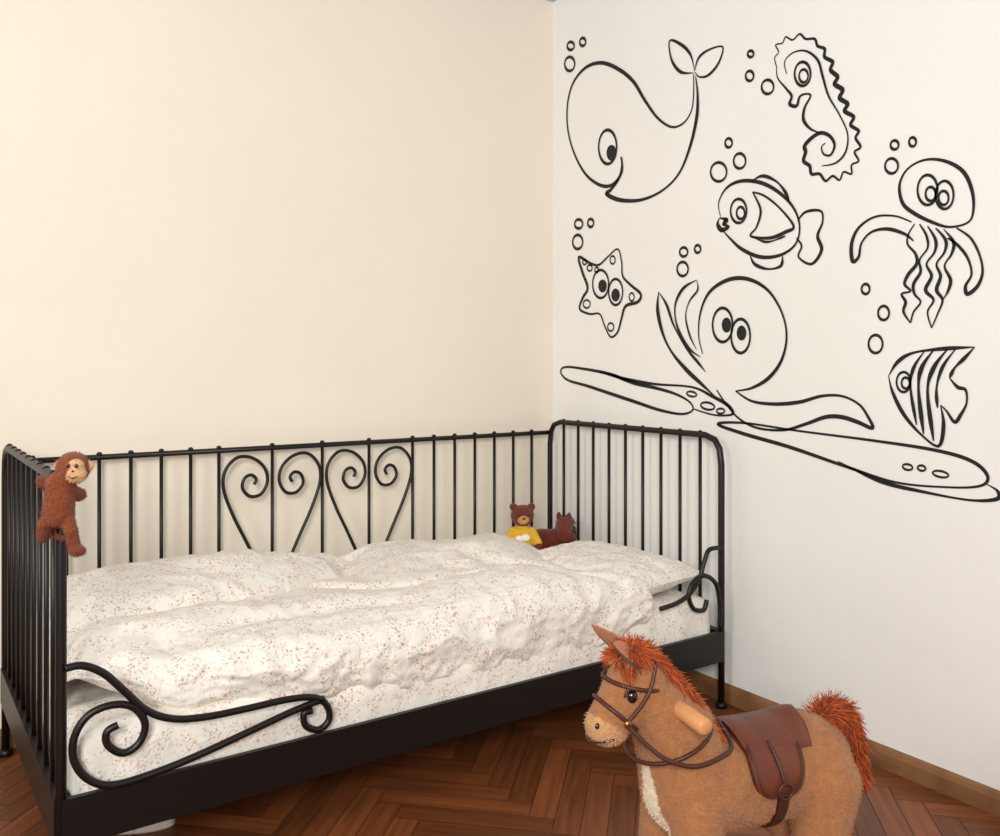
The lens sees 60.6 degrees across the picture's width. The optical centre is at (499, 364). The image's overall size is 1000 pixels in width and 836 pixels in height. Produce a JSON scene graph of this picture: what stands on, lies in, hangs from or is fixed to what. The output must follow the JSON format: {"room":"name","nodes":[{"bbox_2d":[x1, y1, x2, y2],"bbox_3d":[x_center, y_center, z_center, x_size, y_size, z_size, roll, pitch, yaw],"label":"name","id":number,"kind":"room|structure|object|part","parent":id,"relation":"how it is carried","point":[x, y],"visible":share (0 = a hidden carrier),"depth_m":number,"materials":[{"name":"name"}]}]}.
{"room":"bedroom","nodes":[
{"label":"bedroom","id":0,"kind":"room"},
{"bbox_2d":[0,0,552,728],"bbox_3d":[-1.642,-0.225,2.674,4.685,2.850,0.100,0,0,-34],"label":"wall","id":1,"kind":"structure","parent":0,"point":[224,223],"depth_m":3.15,"materials":[{"name":"beige paint"}]},
{"bbox_2d":[0,729,16,748],"bbox_3d":[-1.651,1.168,2.598,4.585,0.064,0.016,0,0,-34],"label":"baseboard","id":2,"kind":"structure","parent":1,"relation":"attached to","point":[12,743],"depth_m":2.67,"materials":[{"name":"brown wood"}]},
{"bbox_2d":[0,690,999,835],"bbox_3d":[-0.116,1.201,0.335,4.585,0.002,5.485,0,0,-34],"label":"floor","id":3,"kind":"structure","parent":0,"point":[540,774],"depth_m":2.37,"materials":[{"name":"brown wood"}]},
{"bbox_2d":[118,818,174,834],"bbox_3d":[-0.936,1.176,2.217,0.176,0.047,0.065,0,0,-14],"label":"slipper","id":4,"kind":"object","parent":3,"relation":"on","point":[165,824],"visible":0.14,"depth_m":2.20,"materials":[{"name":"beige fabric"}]},
{"bbox_2d":[0,419,726,835],"bbox_3d":[-0.371,0.717,2.812,2.147,0.966,1.029,0,0,-34],"label":"daybed","id":5,"kind":"object","parent":3,"relation":"on","point":[166,792],"visible":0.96,"depth_m":2.25,"materials":[{"name":"black metal"}]},
{"bbox_2d":[35,450,94,557],"bbox_3d":[-0.915,0.290,1.805,0.128,0.224,0.101,0,0,0],"label":"monkey","id":6,"kind":"object","parent":5,"relation":"on","point":[61,491],"visible":1,"depth_m":1.77},
{"bbox_3d":[-0.383,1.015,2.801,1.890,0.018,0.968,0,0,-34],"label":"bed slats","id":7,"kind":"object","parent":5,"relation":"attached to","visible":0},
{"bbox_2d":[49,589,709,796],"bbox_3d":[-0.356,0.909,2.816,2.046,0.200,0.970,0,0,-34],"label":"mattress","id":8,"kind":"object","parent":7,"relation":"on","point":[165,743],"visible":0.14,"depth_m":2.13,"materials":[{"name":"fabric"}]},
{"bbox_2d":[49,532,654,708],"bbox_3d":[-0.418,0.769,2.745,1.846,0.310,0.958,0,0,-34],"label":"duvet","id":9,"kind":"object","parent":8,"relation":"on","point":[190,631],"visible":0.91,"depth_m":2.42,"materials":[{"name":"fabric"}]},
{"bbox_2d":[506,503,542,549],"bbox_3d":[0.089,0.676,3.452,0.169,0.232,0.146,0,0,0],"label":"teddy bear","id":10,"kind":"object","parent":9,"relation":"on","point":[522,516],"visible":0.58,"depth_m":3.45},
{"bbox_2d":[536,512,577,549],"bbox_3d":[0.212,0.716,3.553,0.271,0.197,0.211,0,0,-10],"label":"stuffed animal","id":11,"kind":"object","parent":8,"relation":"on","point":[564,532],"visible":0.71,"depth_m":3.54,"materials":[{"name":"fabric"}]},
{"bbox_2d":[538,540,698,594],"bbox_3d":[0.373,0.754,3.165,0.429,0.144,0.620,0,0,-37],"label":"pillow","id":12,"kind":"object","parent":8,"relation":"on","point":[661,573],"visible":0.62,"depth_m":3.05,"materials":[{"name":"fabric"}]},
{"bbox_2d":[583,624,875,835],"bbox_3d":[0.477,0.850,1.700,0.812,0.697,0.285,0,0,-20],"label":"rocking horse","id":13,"kind":"object","parent":3,"relation":"on","point":[781,769],"visible":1,"depth_m":1.61},
{"bbox_3d":[0.315,0.640,1.641,0.030,0.031,0.285,0,0,-20],"label":"handle","id":14,"kind":"part","parent":13,"relation":"part of","materials":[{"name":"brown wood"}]},
{"bbox_3d":[0.504,0.769,1.711,0.120,0.103,0.222,0,0,-20],"label":"saddle trim","id":15,"kind":"part","parent":13,"relation":"part of","materials":[{"name":"brown leather"}]},
{"bbox_2d":[553,0,999,790],"bbox_3d":[1.823,-0.225,1.650,0.100,2.850,5.485,0,0,-34],"label":"wall","id":16,"kind":"structure","parent":0,"point":[886,597],"depth_m":2.78,"materials":[{"name":"white paint"}]},
{"bbox_2d":[572,217,641,337],"bbox_3d":[0.442,-0.377,3.592,0.001,0.531,0.444,0,0,-34],"label":"wall decal","id":17,"kind":"object","parent":16,"relation":"attached to","point":[602,285],"visible":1,"depth_m":3.60,"materials":[{"name":"black plastic"}]},
{"bbox_2d":[564,36,723,202],"bbox_3d":[0.543,-1.045,3.443,0.001,0.785,0.919,0,0,-34],"label":"wall decal","id":18,"kind":"object","parent":16,"relation":"attached to","point":[611,152],"visible":1,"depth_m":3.50,"materials":[{"name":"black plastic"}]},
{"bbox_2d":[656,244,874,431],"bbox_3d":[0.870,-0.113,2.962,0.001,0.674,0.926,0,0,-34],"label":"wall decal","id":19,"kind":"object","parent":16,"relation":"attached to","point":[726,323],"visible":1,"depth_m":3.02,"materials":[{"name":"black plastic"}]},
{"bbox_2d":[710,137,823,269],"bbox_3d":[0.898,-0.567,2.920,0.001,0.491,0.476,0,0,-34],"label":"wall decal","id":20,"kind":"object","parent":16,"relation":"attached to","point":[786,196],"visible":1,"depth_m":2.93,"materials":[{"name":"black plastic"}]},
{"bbox_2d":[560,366,999,501],"bbox_3d":[0.802,0.189,3.061,0.001,0.370,1.898,0,0,-34],"label":"wall decal","id":21,"kind":"object","parent":16,"relation":"attached to","point":[891,483],"visible":1,"depth_m":2.81,"materials":[{"name":"black plastic"}]},
{"bbox_2d":[745,33,861,181],"bbox_3d":[0.980,-0.836,2.800,0.001,0.519,0.448,0,0,-34],"label":"wall decal","id":22,"kind":"object","parent":16,"relation":"attached to","point":[836,85],"visible":1,"depth_m":2.75,"materials":[{"name":"black plastic"}]},
{"bbox_2d":[682,670,999,817],"bbox_3d":[1.775,1.168,1.618,0.016,0.064,5.485,0,0,-34],"label":"baseboard","id":23,"kind":"structure","parent":16,"relation":"attached to","point":[983,797],"depth_m":2.48,"materials":[{"name":"brown wood"}]},
{"bbox_2d":[861,282,889,353],"bbox_3d":[1.131,-0.142,2.577,0.001,0.220,0.096,0,0,-34],"label":"decal","id":24,"kind":"object","parent":16,"relation":"attached to","point":[865,283],"visible":1,"depth_m":2.57,"materials":[{"name":"black plastic"}]},
{"bbox_2d":[849,136,983,327],"bbox_3d":[1.196,-0.386,2.481,0.001,0.564,0.405,0,0,-34],"label":"wall decal","id":25,"kind":"object","parent":16,"relation":"attached to","point":[939,203],"visible":1,"depth_m":2.44,"materials":[{"name":"black plastic"}]},
{"bbox_2d":[888,346,974,447],"bbox_3d":[1.225,0.091,2.438,0.001,0.287,0.253,0,0,-34],"label":"wall decal","id":26,"kind":"object","parent":16,"relation":"attached to","point":[945,348],"visible":1,"depth_m":2.44,"materials":[{"name":"black plastic"}]}
]}

